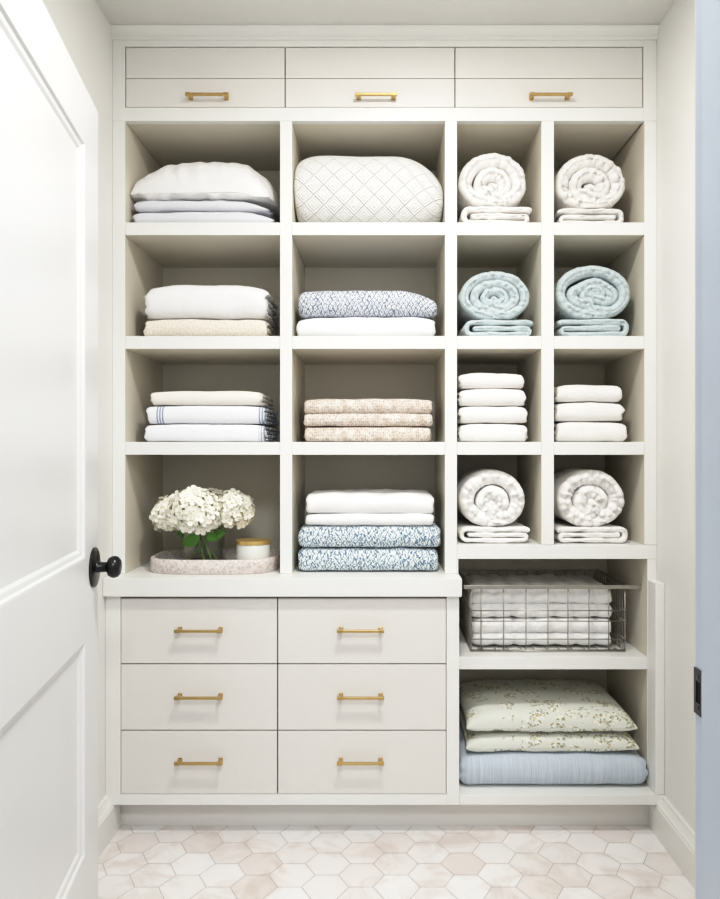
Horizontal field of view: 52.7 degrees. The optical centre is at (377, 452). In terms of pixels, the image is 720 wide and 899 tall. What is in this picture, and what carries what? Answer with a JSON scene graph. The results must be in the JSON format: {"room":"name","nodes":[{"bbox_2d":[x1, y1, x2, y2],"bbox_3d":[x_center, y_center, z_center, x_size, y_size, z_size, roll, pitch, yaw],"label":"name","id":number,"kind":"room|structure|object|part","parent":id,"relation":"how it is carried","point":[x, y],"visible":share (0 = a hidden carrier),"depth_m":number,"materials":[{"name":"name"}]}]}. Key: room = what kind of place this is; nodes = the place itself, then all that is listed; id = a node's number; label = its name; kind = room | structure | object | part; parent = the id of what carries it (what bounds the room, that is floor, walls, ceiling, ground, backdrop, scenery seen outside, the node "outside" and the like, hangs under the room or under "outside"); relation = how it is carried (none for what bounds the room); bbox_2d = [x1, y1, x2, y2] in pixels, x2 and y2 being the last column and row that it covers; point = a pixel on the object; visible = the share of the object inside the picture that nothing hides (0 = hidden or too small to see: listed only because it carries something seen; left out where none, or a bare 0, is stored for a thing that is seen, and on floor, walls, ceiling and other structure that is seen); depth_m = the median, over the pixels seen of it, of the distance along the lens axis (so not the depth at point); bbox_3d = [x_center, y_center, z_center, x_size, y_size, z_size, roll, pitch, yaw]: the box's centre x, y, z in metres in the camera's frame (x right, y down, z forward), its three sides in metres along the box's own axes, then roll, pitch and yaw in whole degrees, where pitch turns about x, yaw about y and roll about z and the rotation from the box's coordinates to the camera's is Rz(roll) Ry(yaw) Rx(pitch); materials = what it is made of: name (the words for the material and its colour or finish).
{"room":"linen closet","nodes":[
{"label":"linen closet","id":0,"kind":"room"},
{"bbox_2d":[42,0,153,803],"bbox_3d":[-0.855,-0.079,1.720,0.100,2.417,1.800,0,0,0],"label":"wall","id":1,"kind":"structure","parent":0,"point":[83,28],"depth_m":2.12,"materials":[{"name":"paint"}]},
{"bbox_2d":[98,796,120,858],"bbox_3d":[-0.791,1.070,1.518,0.026,0.120,1.355,0,0,0],"label":"baseboard","id":2,"kind":"structure","parent":1,"relation":"attached to","point":[109,815],"depth_m":2.10,"materials":[{"name":"white paint"}]},
{"bbox_2d":[95,0,674,23],"bbox_3d":[0.021,-1.337,1.710,1.850,0.100,2.020,0,0,0],"label":"ceiling","id":3,"kind":"structure","parent":0,"point":[115,11],"depth_m":2.11,"materials":[{"name":"paint"}]},
{"bbox_2d":[98,826,694,898],"bbox_3d":[0.002,1.131,0.521,3.935,0.002,4.348,0,0,0],"label":"floor","id":4,"kind":"structure","parent":0,"point":[139,862],"depth_m":2.00,"materials":[{"name":"beige tile"}]},
{"bbox_2d":[105,597,458,825],"bbox_3d":[-0.282,0.775,2.355,1.043,0.709,0.490,0,0,0],"label":"base cabinet","id":5,"kind":"object","parent":4,"relation":"on","point":[220,711],"visible":0.98,"depth_m":2.14,"materials":[{"name":"paint"}]},
{"bbox_3d":[-0.524,0.905,2.125,0.141,0.012,0.031,0,0,0],"label":"handle","id":6,"kind":"part","parent":5,"relation":"part of","materials":[{"name":"gold metal"}]},
{"bbox_3d":[-0.524,0.714,2.125,0.141,0.012,0.031,0,0,0],"label":"handle","id":7,"kind":"part","parent":5,"relation":"part of","materials":[{"name":"gold metal"}]},
{"bbox_3d":[-0.524,0.519,2.125,0.141,0.012,0.031,0,0,0],"label":"handle","id":8,"kind":"part","parent":5,"relation":"part of","materials":[{"name":"gold metal"}]},
{"bbox_3d":[-0.528,0.912,2.151,0.459,0.185,0.021,0,0,0],"label":"drawer","id":9,"kind":"part","parent":5,"relation":"part of","materials":[{"name":"paint"}]},
{"bbox_3d":[-0.528,0.720,2.151,0.459,0.192,0.021,0,0,0],"label":"drawer","id":10,"kind":"part","parent":5,"relation":"part of","materials":[{"name":"paint"}]},
{"bbox_3d":[-0.528,0.525,2.151,0.459,0.191,0.021,0,0,0],"label":"drawer","id":11,"kind":"part","parent":5,"relation":"part of","materials":[{"name":"paint"}]},
{"bbox_2d":[103,561,461,596],"bbox_3d":[-0.279,0.393,2.360,1.049,0.054,0.480,0,0,0],"label":"countertop","id":12,"kind":"structure","parent":5,"relation":"on","point":[140,581],"depth_m":2.12,"materials":[{"name":"paint"}]},
{"bbox_2d":[151,548,279,573],"bbox_3d":[-0.513,0.344,2.325,0.396,0.043,0.284,0,0,0],"label":"serving tray","id":13,"kind":"object","parent":12,"relation":"on","point":[168,561],"visible":0.88,"depth_m":2.20,"materials":[{"name":"stone"}]},
{"bbox_2d":[181,528,225,559],"bbox_3d":[-0.554,0.296,2.310,0.138,0.114,0.138,0,0,0],"label":"flower vase","id":14,"kind":"object","parent":13,"relation":"on","point":[224,528],"visible":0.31,"depth_m":2.31,"materials":[{"name":"clear glass"}]},
{"bbox_2d":[149,495,217,559],"bbox_3d":[-0.623,0.238,2.294,0.197,0.210,0.132,0,0,20],"label":"hydrangea","id":15,"kind":"object","parent":14,"relation":"in","point":[158,513],"visible":0.46,"depth_m":2.26,"materials":[{"name":"white plant"}]},
{"bbox_3d":[-0.584,0.283,2.312,0.151,0.120,0.010,0,0,-6],"label":"stem","id":16,"kind":"part","parent":15,"relation":"part of","materials":[{"name":"green plant"}]},
{"bbox_2d":[178,488,204,559],"bbox_3d":[-0.613,0.229,2.361,0.146,0.229,0.189,0,0,0],"label":"hydrangea","id":17,"kind":"object","parent":14,"relation":"in","point":[200,542],"visible":0.02,"depth_m":2.29,"materials":[{"name":"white plant"}]},
{"bbox_3d":[-0.578,0.275,2.328,0.012,0.136,0.141,0,0,-32],"label":"stem","id":18,"kind":"part","parent":17,"relation":"part of","materials":[{"name":"green plant"}]},
{"bbox_2d":[165,485,220,559],"bbox_3d":[-0.567,0.220,2.249,0.177,0.244,0.176,0,0,0],"label":"hydrangea","id":19,"kind":"object","parent":14,"relation":"in","point":[194,508],"visible":0.98,"depth_m":2.20,"materials":[{"name":"white plant"}]},
{"bbox_3d":[-0.551,0.281,2.275,0.066,0.123,0.021,0,0,-42],"label":"stem","id":20,"kind":"part","parent":19,"relation":"part of","materials":[{"name":"green plant"}]},
{"bbox_2d":[203,487,222,555],"bbox_3d":[-0.542,0.227,2.369,0.153,0.230,0.138,0,0,0],"label":"hydrangea","id":21,"kind":"object","parent":14,"relation":"in","point":[217,492],"visible":0.09,"depth_m":2.35,"materials":[{"name":"white plant"}]},
{"bbox_2d":[188,488,255,559],"bbox_3d":[-0.482,0.227,2.285,0.199,0.233,0.147,0,0,-29],"label":"hydrangea","id":22,"kind":"object","parent":14,"relation":"in","point":[236,508],"visible":0.79,"depth_m":2.26,"materials":[{"name":"white plant"}]},
{"bbox_3d":[-0.529,0.277,2.302,0.146,0.133,0.011,0,0,0],"label":"stem","id":23,"kind":"part","parent":22,"relation":"part of","materials":[{"name":"green plant"}]},
{"bbox_2d":[236,538,270,559],"bbox_3d":[-0.391,0.312,2.275,0.109,0.081,0.109,0,0,0],"label":"jar candle","id":24,"kind":"object","parent":13,"relation":"on","point":[246,548],"visible":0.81,"depth_m":2.23,"materials":[{"name":"white glass"}]},
{"bbox_3d":[-0.391,0.277,2.275,0.109,0.011,0.109,0,0,0],"label":"lid","id":25,"kind":"part","parent":24,"relation":"part of","materials":[{"name":"gold metal"}]},
{"bbox_2d":[298,547,437,570],"bbox_3d":[-0.031,0.327,2.372,0.439,0.076,0.315,0,0,0],"label":"quilt","id":26,"kind":"object","parent":12,"relation":"on","point":[310,558],"visible":0.8,"depth_m":2.22,"materials":[{"name":"blue fabric"}]},
{"bbox_2d":[298,522,440,546],"bbox_3d":[-0.025,0.256,2.372,0.442,0.070,0.315,0,0,0],"label":"quilt","id":27,"kind":"object","parent":26,"relation":"on","point":[309,535],"visible":0.78,"depth_m":2.22,"materials":[{"name":"blue fabric"}]},
{"bbox_2d":[305,489,433,524],"bbox_3d":[-0.026,0.171,2.360,0.402,0.104,0.287,0,0,0],"label":"folded towels","id":28,"kind":"object","parent":27,"relation":"on","point":[338,506],"visible":1,"depth_m":2.22,"materials":[{"name":"white fabric"}]},
{"bbox_2d":[113,121,656,573],"bbox_3d":[0.021,-0.320,2.400,1.649,1.372,0.400,0,0,0],"label":"shelving unit","id":29,"kind":"object","parent":12,"relation":"on","point":[288,258],"visible":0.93,"depth_m":2.27,"materials":[{"name":"paint"}]},
{"bbox_3d":[-0.785,-0.320,2.400,0.037,1.372,0.400,0,0,0],"label":"panel","id":30,"kind":"part","parent":29,"relation":"part of","materials":[{"name":"paint"}]},
{"bbox_3d":[-0.532,-0.014,2.400,0.469,0.039,0.400,0,0,0],"label":"shelf","id":31,"kind":"part","parent":29,"relation":"part of","materials":[{"name":"paint"}]},
{"bbox_3d":[-0.532,-0.335,2.400,0.469,0.039,0.400,0,0,0],"label":"shelf","id":32,"kind":"part","parent":29,"relation":"part of","materials":[{"name":"paint"}]},
{"bbox_3d":[-0.532,-0.680,2.400,0.469,0.038,0.400,0,0,0],"label":"shelf","id":33,"kind":"part","parent":29,"relation":"part of","materials":[{"name":"paint"}]},
{"bbox_2d":[133,212,273,221],"bbox_3d":[-0.538,-0.724,2.361,0.441,0.047,0.275,0,0,0],"label":"folded pillowcase","id":34,"kind":"object","parent":29,"relation":"on","point":[175,216],"visible":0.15,"depth_m":2.23,"materials":[{"name":"white fabric"}]},
{"bbox_2d":[134,200,275,221],"bbox_3d":[-0.541,-0.764,2.360,0.434,0.036,0.262,0,0,0],"label":"folded pillowcase","id":35,"kind":"object","parent":34,"relation":"on","point":[212,205],"visible":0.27,"depth_m":2.23,"materials":[{"name":"white fabric"}]},
{"bbox_2d":[131,162,279,221],"bbox_3d":[-0.541,-0.855,2.375,0.457,0.146,0.327,0,0,0],"label":"pillow","id":36,"kind":"object","parent":35,"relation":"on","point":[195,181],"visible":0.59,"depth_m":2.23,"materials":[{"name":"white fabric"}]},
{"bbox_2d":[143,319,276,335],"bbox_3d":[-0.531,-0.387,2.363,0.393,0.062,0.276,0,0,0],"label":"quilt","id":37,"kind":"object","parent":29,"relation":"on","point":[179,327],"visible":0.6,"depth_m":2.23,"materials":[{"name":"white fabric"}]},
{"bbox_2d":[144,285,278,329],"bbox_3d":[-0.531,-0.470,2.362,0.392,0.110,0.278,0,0,0],"label":"duvet","id":38,"kind":"object","parent":37,"relation":"on","point":[174,302],"visible":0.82,"depth_m":2.23,"materials":[{"name":"white fabric"}]},
{"bbox_2d":[144,424,278,441],"bbox_3d":[-0.534,-0.063,2.383,0.385,0.058,0.298,0,0,0],"label":"sheet","id":39,"kind":"object","parent":29,"relation":"on","point":[172,432],"visible":0.92,"depth_m":2.24,"materials":[{"name":"white fabric"}]},
{"bbox_2d":[146,406,277,426],"bbox_3d":[-0.533,-0.120,2.382,0.383,0.058,0.297,0,0,0],"label":"sheet","id":40,"kind":"object","parent":39,"relation":"on","point":[159,415],"visible":0.93,"depth_m":2.24,"materials":[{"name":"white fabric"}]},
{"bbox_2d":[150,391,273,409],"bbox_3d":[-0.532,-0.171,2.379,0.354,0.047,0.283,0,0,0],"label":"sheet","id":41,"kind":"object","parent":40,"relation":"on","point":[173,398],"visible":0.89,"depth_m":2.24,"materials":[{"name":"white fabric"}]},
{"bbox_2d":[296,317,435,335],"bbox_3d":[-0.037,-0.390,2.372,0.432,0.068,0.298,0,0,0],"label":"sheet","id":42,"kind":"object","parent":29,"relation":"on","point":[351,326],"visible":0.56,"depth_m":2.23,"materials":[{"name":"white fabric"}]},
{"bbox_2d":[298,291,436,320],"bbox_3d":[-0.032,-0.464,2.372,0.434,0.086,0.295,0,0,0],"label":"quilt","id":43,"kind":"object","parent":42,"relation":"on","point":[315,304],"visible":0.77,"depth_m":2.23,"materials":[{"name":"fabric"}]},
{"bbox_2d":[304,427,431,441],"bbox_3d":[-0.032,-0.059,2.382,0.400,0.049,0.296,0,0,0],"label":"folded blanket","id":44,"kind":"object","parent":29,"relation":"on","point":[312,434],"visible":0.83,"depth_m":2.24,"materials":[{"name":"beige fabric"}]},
{"bbox_2d":[304,399,432,427],"bbox_3d":[-0.030,-0.127,2.382,0.406,0.088,0.300,0,0,0],"label":"folded blanket","id":45,"kind":"object","parent":44,"relation":"on","point":[319,412],"visible":0.94,"depth_m":2.24,"materials":[{"name":"beige fabric"}]},
{"bbox_2d":[294,156,442,221],"bbox_3d":[-0.029,-0.824,2.375,0.461,0.247,0.312,0,0,0],"label":"quilted pillow","id":46,"kind":"object","parent":29,"relation":"on","point":[326,188],"visible":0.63,"depth_m":2.23,"materials":[{"name":"white fabric"}]},
{"bbox_3d":[-0.029,-0.014,2.400,0.463,0.039,0.400,0,0,0],"label":"shelf","id":47,"kind":"part","parent":29,"relation":"part of","materials":[{"name":"paint"}]},
{"bbox_3d":[-0.029,-0.335,2.400,0.463,0.039,0.400,0,0,0],"label":"shelf","id":48,"kind":"part","parent":29,"relation":"part of","materials":[{"name":"paint"}]},
{"bbox_3d":[-0.029,-0.680,2.400,0.463,0.038,0.400,0,0,0],"label":"shelf","id":49,"kind":"part","parent":29,"relation":"part of","materials":[{"name":"paint"}]},
{"bbox_3d":[0.021,-0.320,2.594,1.574,1.371,0.012,0,0,0],"label":"panel","id":50,"kind":"part","parent":29,"relation":"part of","materials":[{"name":"paint"}]},
{"bbox_2d":[457,424,527,441],"bbox_3d":[0.356,-0.064,2.368,0.222,0.060,0.267,0,0,0],"label":"folded towel","id":51,"kind":"object","parent":29,"relation":"on","point":[466,432],"visible":0.81,"depth_m":2.24,"materials":[{"name":"white fabric"}]},
{"bbox_2d":[457,406,527,425],"bbox_3d":[0.355,-0.120,2.369,0.223,0.056,0.266,0,0,0],"label":"folded towel","id":52,"kind":"object","parent":51,"relation":"on","point":[474,414],"visible":0.85,"depth_m":2.24,"materials":[{"name":"white fabric"}]},
{"bbox_2d":[457,389,525,409],"bbox_3d":[0.354,-0.174,2.369,0.218,0.056,0.263,0,0,0],"label":"folded towel","id":53,"kind":"object","parent":52,"relation":"on","point":[473,397],"visible":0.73,"depth_m":2.24,"materials":[{"name":"white fabric"}]},
{"bbox_2d":[457,373,523,392],"bbox_3d":[0.352,-0.225,2.371,0.211,0.051,0.260,0,0,0],"label":"folded towel","id":54,"kind":"object","parent":53,"relation":"on","point":[470,381],"visible":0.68,"depth_m":2.25,"materials":[{"name":"white fabric"}]},
{"bbox_2d":[457,519,529,542],"bbox_3d":[0.360,0.253,2.377,0.220,0.050,0.294,0,0,0],"label":"folded blanket","id":55,"kind":"object","parent":29,"relation":"on","point":[467,531],"visible":0.84,"depth_m":2.24,"materials":[{"name":"white fabric"}]},
{"bbox_2d":[457,468,524,525],"bbox_3d":[0.355,0.139,2.371,0.206,0.175,0.292,0,0,0],"label":"rolled blanket","id":56,"kind":"object","parent":55,"relation":"on","point":[485,497],"visible":1,"depth_m":2.25,"materials":[{"name":"white fabric"}]},
{"bbox_2d":[457,319,532,335],"bbox_3d":[0.372,-0.384,2.377,0.217,0.057,0.296,0,0,0],"label":"folded towel","id":57,"kind":"object","parent":29,"relation":"on","point":[486,327],"visible":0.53,"depth_m":2.24,"materials":[{"name":"blue fabric"}]},
{"bbox_2d":[457,271,529,327],"bbox_3d":[0.362,-0.489,2.369,0.222,0.151,0.278,0,0,0],"label":"rolled towel","id":58,"kind":"object","parent":57,"relation":"on","point":[495,295],"visible":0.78,"depth_m":2.24,"materials":[{"name":"blue fabric"}]},
{"bbox_2d":[459,206,531,221],"bbox_3d":[0.366,-0.731,2.378,0.221,0.061,0.294,0,0,0],"label":"folded towel","id":59,"kind":"object","parent":29,"relation":"on","point":[481,213],"visible":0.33,"depth_m":2.24,"materials":[{"name":"white fabric"}]},
{"bbox_2d":[457,153,525,221],"bbox_3d":[0.356,-0.848,2.369,0.216,0.170,0.288,0,0,0],"label":"rolled towel","id":60,"kind":"object","parent":59,"relation":"on","point":[491,179],"visible":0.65,"depth_m":2.24,"materials":[{"name":"white fabric"}]},
{"bbox_3d":[0.367,-0.014,2.400,0.256,0.039,0.400,0,0,0],"label":"shelf","id":61,"kind":"part","parent":29,"relation":"part of","materials":[{"name":"paint"}]},
{"bbox_3d":[0.367,-0.335,2.400,0.256,0.039,0.400,0,0,0],"label":"shelf","id":62,"kind":"part","parent":29,"relation":"part of","materials":[{"name":"paint"}]},
{"bbox_3d":[0.367,-0.680,2.400,0.256,0.038,0.400,0,0,0],"label":"shelf","id":63,"kind":"part","parent":29,"relation":"part of","materials":[{"name":"paint"}]},
{"bbox_3d":[0.542,0.300,2.400,0.605,0.042,0.400,0,0,0],"label":"shelf","id":64,"kind":"part","parent":29,"relation":"part of","materials":[{"name":"paint"}]},
{"bbox_2d":[554,208,623,221],"bbox_3d":[0.657,-0.728,2.377,0.212,0.055,0.295,0,0,0],"label":"folded towel","id":65,"kind":"object","parent":29,"relation":"on","point":[566,214],"visible":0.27,"depth_m":2.24,"materials":[{"name":"white fabric"}]},
{"bbox_2d":[554,154,624,214],"bbox_3d":[0.657,-0.843,2.370,0.224,0.172,0.292,0,0,0],"label":"rolled towel","id":66,"kind":"object","parent":65,"relation":"on","point":[587,181],"visible":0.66,"depth_m":2.25,"materials":[{"name":"white fabric"}]},
{"bbox_2d":[554,422,626,441],"bbox_3d":[0.660,-0.067,2.367,0.229,0.065,0.265,0,0,0],"label":"folded towel","id":67,"kind":"object","parent":29,"relation":"on","point":[563,431],"visible":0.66,"depth_m":2.24,"materials":[{"name":"white fabric"}]},
{"bbox_2d":[554,402,624,422],"bbox_3d":[0.655,-0.129,2.368,0.224,0.062,0.266,0,0,0],"label":"folded towel","id":68,"kind":"object","parent":67,"relation":"on","point":[586,411],"visible":0.74,"depth_m":2.24,"materials":[{"name":"white fabric"}]},
{"bbox_2d":[554,385,621,403],"bbox_3d":[0.651,-0.186,2.369,0.214,0.056,0.262,0,0,0],"label":"folded towel","id":69,"kind":"object","parent":68,"relation":"on","point":[566,393],"visible":0.66,"depth_m":2.24,"materials":[{"name":"white fabric"}]},
{"bbox_2d":[554,519,627,542],"bbox_3d":[0.662,0.253,2.377,0.222,0.050,0.294,0,0,0],"label":"folded blanket","id":70,"kind":"object","parent":29,"relation":"on","point":[565,532],"visible":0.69,"depth_m":2.24,"materials":[{"name":"white fabric"}]},
{"bbox_2d":[554,468,624,526],"bbox_3d":[0.660,0.139,2.371,0.211,0.175,0.289,0,0,0],"label":"rolled blanket","id":71,"kind":"object","parent":70,"relation":"on","point":[582,497],"visible":0.94,"depth_m":2.25,"materials":[{"name":"white fabric"}]},
{"bbox_2d":[554,319,628,335],"bbox_3d":[0.666,-0.385,2.378,0.225,0.058,0.295,0,0,0],"label":"folded towel","id":72,"kind":"object","parent":29,"relation":"on","point":[587,327],"visible":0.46,"depth_m":2.24,"materials":[{"name":"blue fabric"}]},
{"bbox_2d":[554,265,629,322],"bbox_3d":[0.665,-0.499,2.369,0.239,0.168,0.277,0,0,0],"label":"rolled towel","id":73,"kind":"object","parent":72,"relation":"on","point":[587,292],"visible":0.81,"depth_m":2.24,"materials":[{"name":"blue fabric"}]},
{"bbox_3d":[0.670,-0.014,2.400,0.274,0.039,0.400,0,0,0],"label":"shelf","id":74,"kind":"part","parent":29,"relation":"part of","materials":[{"name":"paint"}]},
{"bbox_3d":[0.670,-0.335,2.400,0.274,0.039,0.400,0,0,0],"label":"shelf","id":75,"kind":"part","parent":29,"relation":"part of","materials":[{"name":"paint"}]},
{"bbox_3d":[0.670,-0.680,2.400,0.274,0.038,0.400,0,0,0],"label":"shelf","id":76,"kind":"part","parent":29,"relation":"part of","materials":[{"name":"paint"}]},
{"bbox_3d":[0.826,-0.364,2.400,0.038,1.285,0.400,0,0,0],"label":"panel","id":77,"kind":"part","parent":29,"relation":"part of","materials":[{"name":"paint"}]},
{"bbox_3d":[-0.051,0.905,2.125,0.138,0.012,0.031,0,0,0],"label":"handle","id":78,"kind":"part","parent":5,"relation":"part of","materials":[{"name":"gold metal"}]},
{"bbox_3d":[-0.051,0.714,2.125,0.138,0.012,0.031,0,0,0],"label":"handle","id":79,"kind":"part","parent":5,"relation":"part of","materials":[{"name":"gold metal"}]},
{"bbox_3d":[-0.051,0.519,2.125,0.138,0.012,0.031,0,0,0],"label":"handle","id":80,"kind":"part","parent":5,"relation":"part of","materials":[{"name":"gold metal"}]},
{"bbox_3d":[-0.047,0.912,2.151,0.495,0.185,0.021,0,0,0],"label":"drawer","id":81,"kind":"part","parent":5,"relation":"part of","materials":[{"name":"paint"}]},
{"bbox_3d":[-0.047,0.720,2.151,0.495,0.192,0.021,0,0,0],"label":"drawer","id":82,"kind":"part","parent":5,"relation":"part of","materials":[{"name":"paint"}]},
{"bbox_3d":[-0.047,0.525,2.151,0.495,0.191,0.021,0,0,0],"label":"drawer","id":83,"kind":"part","parent":5,"relation":"part of","materials":[{"name":"paint"}]},
{"bbox_2d":[457,559,664,825],"bbox_3d":[0.542,0.726,2.370,0.606,0.808,0.460,0,0,0],"label":"shelving unit","id":84,"kind":"object","parent":4,"relation":"on","point":[623,674],"visible":0.32,"depth_m":2.21,"materials":[{"name":"paint"}]},
{"bbox_3d":[0.529,0.665,2.594,0.576,0.686,0.012,0,0,0],"label":"panel","id":85,"kind":"part","parent":84,"relation":"part of","materials":[{"name":"paint"}]},
{"bbox_2d":[459,628,646,668],"bbox_3d":[0.530,0.637,2.400,0.572,0.038,0.400,0,0,0],"label":"shelf","id":86,"kind":"object","parent":84,"relation":"attached to","point":[635,656],"depth_m":2.20,"materials":[{"name":"paint"}]},
{"bbox_2d":[458,569,640,650],"bbox_3d":[0.539,0.514,2.414,0.549,0.209,0.336,0,0,0],"label":"wire basket","id":87,"kind":"object","parent":86,"relation":"on","point":[464,618],"visible":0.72,"depth_m":2.25,"materials":[{"name":"silver metal"}]},
{"bbox_2d":[469,612,610,644],"bbox_3d":[0.519,0.563,2.412,0.445,0.090,0.258,0,0,0],"label":"comforter","id":88,"kind":"object","parent":87,"relation":"in","point":[490,630],"visible":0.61,"depth_m":2.29,"materials":[{"name":"white fabric"}]},
{"bbox_2d":[465,574,611,617],"bbox_3d":[0.518,0.471,2.412,0.453,0.101,0.259,0,0,0],"label":"folded towels","id":89,"kind":"object","parent":88,"relation":"on","point":[492,599],"visible":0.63,"depth_m":2.30,"materials":[{"name":"white fabric"}]},
{"bbox_2d":[459,719,648,784],"bbox_3d":[0.529,0.959,2.357,0.584,0.095,0.364,0,0,0],"label":"folded blanket","id":90,"kind":"object","parent":84,"relation":"on","point":[625,767],"visible":0.46,"depth_m":2.18,"materials":[{"name":"blue fabric"}]},
{"bbox_2d":[459,703,638,751],"bbox_3d":[0.529,0.885,2.377,0.524,0.058,0.360,0,0,0],"label":"pillow","id":91,"kind":"object","parent":90,"relation":"on","point":[476,741],"visible":0.46,"depth_m":2.21,"materials":[{"name":"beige fabric"}]},
{"bbox_2d":[459,679,637,731],"bbox_3d":[0.527,0.815,2.375,0.518,0.086,0.355,0,0,0],"label":"pillow","id":92,"kind":"object","parent":91,"relation":"on","point":[531,705],"visible":0.96,"depth_m":2.25,"materials":[{"name":"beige fabric"}]},
{"bbox_3d":[0.542,1.023,2.370,0.606,0.029,0.460,0,0,0],"label":"panel","id":93,"kind":"part","parent":84,"relation":"part of","materials":[{"name":"paint"}]},
{"bbox_3d":[0.831,0.665,2.400,0.028,0.687,0.400,0,0,0],"label":"panel","id":94,"kind":"part","parent":84,"relation":"part of","materials":[{"name":"paint"}]},
{"bbox_2d":[648,580,663,794],"bbox_3d":[0.832,0.696,2.170,0.027,0.623,0.060,0,0,0],"label":"trim","id":95,"kind":"structure","parent":84,"relation":"attached to","point":[655,587],"depth_m":2.14,"materials":[{"name":"paint"}]},
{"bbox_2d":[612,0,694,830],"bbox_3d":[0.895,-0.079,1.720,0.100,2.417,1.800,0,0,0],"label":"wall","id":96,"kind":"structure","parent":0,"point":[676,32],"depth_m":2.04,"materials":[{"name":"paint"}]},
{"bbox_2d":[649,796,694,888],"bbox_3d":[0.833,1.070,1.518,0.026,0.120,1.355,0,0,0],"label":"baseboard","id":97,"kind":"structure","parent":96,"relation":"attached to","point":[671,829],"depth_m":2.01,"materials":[{"name":"white paint"}]},
{"bbox_3d":[0.021,-0.079,2.670,1.850,2.417,0.100,0,0,0],"label":"wall","id":98,"kind":"structure","parent":0,"visible":0},
{"bbox_2d":[113,40,656,170],"bbox_3d":[0.021,-1.129,2.385,1.649,0.245,0.429,0,0,0],"label":"upper cabinet","id":99,"kind":"object","parent":98,"relation":"attached to","point":[185,101],"visible":1,"depth_m":2.20,"materials":[{"name":"paint"}]},
{"bbox_3d":[-0.524,-1.183,2.212,0.480,0.092,0.020,0,0,0],"label":"panel","id":100,"kind":"part","parent":99,"relation":"part of","materials":[{"name":"paint"}]},
{"bbox_3d":[-0.524,-1.092,2.212,0.480,0.086,0.020,0,0,0],"label":"drawer","id":101,"kind":"part","parent":99,"relation":"part of","materials":[{"name":"paint"}]},
{"bbox_3d":[-0.513,-1.075,2.186,0.130,0.012,0.031,0,0,0],"label":"handle","id":102,"kind":"part","parent":99,"relation":"part of","materials":[{"name":"gold metal"}]},
{"bbox_3d":[-0.024,-1.183,2.212,0.512,0.092,0.020,0,0,0],"label":"panel","id":103,"kind":"part","parent":99,"relation":"part of","materials":[{"name":"paint"}]},
{"bbox_3d":[-0.024,-1.092,2.212,0.512,0.086,0.020,0,0,0],"label":"drawer","id":104,"kind":"part","parent":99,"relation":"part of","materials":[{"name":"paint"}]},
{"bbox_3d":[-0.006,-1.075,2.186,0.126,0.012,0.031,0,0,0],"label":"handle","id":105,"kind":"part","parent":99,"relation":"part of","materials":[{"name":"gold metal"}]},
{"bbox_3d":[0.019,-1.026,2.411,1.571,0.040,0.378,0,0,0],"label":"panel","id":106,"kind":"part","parent":99,"relation":"part of","materials":[{"name":"paint"}]},
{"bbox_2d":[110,24,659,39],"bbox_3d":[0.021,-1.270,2.190,1.650,0.035,0.024,0,0,0],"label":"trim","id":107,"kind":"structure","parent":99,"relation":"attached to","point":[118,31],"depth_m":2.19,"materials":[{"name":"paint"}]},
{"bbox_3d":[0.021,-1.129,2.211,1.649,0.245,0.022,0,0,0],"label":"frame","id":108,"kind":"part","parent":99,"relation":"part of","materials":[{"name":"paint"}]},
{"bbox_3d":[0.518,-1.183,2.212,0.567,0.092,0.020,0,0,0],"label":"panel","id":109,"kind":"part","parent":99,"relation":"part of","materials":[{"name":"paint"}]},
{"bbox_3d":[0.518,-1.092,2.212,0.567,0.086,0.020,0,0,0],"label":"drawer","id":110,"kind":"part","parent":99,"relation":"part of","materials":[{"name":"paint"}]},
{"bbox_3d":[0.519,-1.075,2.186,0.130,0.012,0.031,0,0,0],"label":"handle","id":111,"kind":"part","parent":99,"relation":"part of","materials":[{"name":"gold metal"}]},
{"bbox_3d":[0.021,-0.079,0.760,4.050,2.417,0.120,0,0,0],"label":"wall","id":112,"kind":"structure","parent":0,"visible":0},
{"bbox_2d":[0,0,121,898],"bbox_3d":[-0.650,0.150,1.301,0.160,1.944,0.914,0,0,-5],"label":"door","id":113,"kind":"structure","parent":112,"relation":"in","point":[51,566],"depth_m":1.38,"materials":[{"name":"paint"}]},
{"bbox_3d":[-0.626,-0.230,1.302,0.036,0.933,0.656,0,0,-9],"label":"panel","id":114,"kind":"part","parent":113,"relation":"part of","materials":[{"name":"paint"}]},
{"bbox_3d":[-0.626,0.665,1.302,0.036,0.482,0.656,0,0,-9],"label":"panel","id":115,"kind":"part","parent":113,"relation":"part of","materials":[{"name":"paint"}]},
{"bbox_3d":[-0.637,0.269,1.710,0.062,0.093,0.093,0,0,-9],"label":"knob","id":116,"kind":"part","parent":113,"relation":"part of","materials":[{"name":"black metal"}]},
{"bbox_2d":[694,0,719,898],"bbox_3d":[0.362,0.133,0.760,0.031,1.995,0.120,0,0,0],"label":"trim","id":117,"kind":"structure","parent":112,"relation":"attached to","point":[707,12],"depth_m":0.77,"materials":[{"name":"white paint"}]},
{"bbox_3d":[0.357,0.267,0.808,0.002,0.051,0.022,0,0,0],"label":"strike plate","id":118,"kind":"part","parent":117,"relation":"part of","materials":[{"name":"black metal"}]}
]}

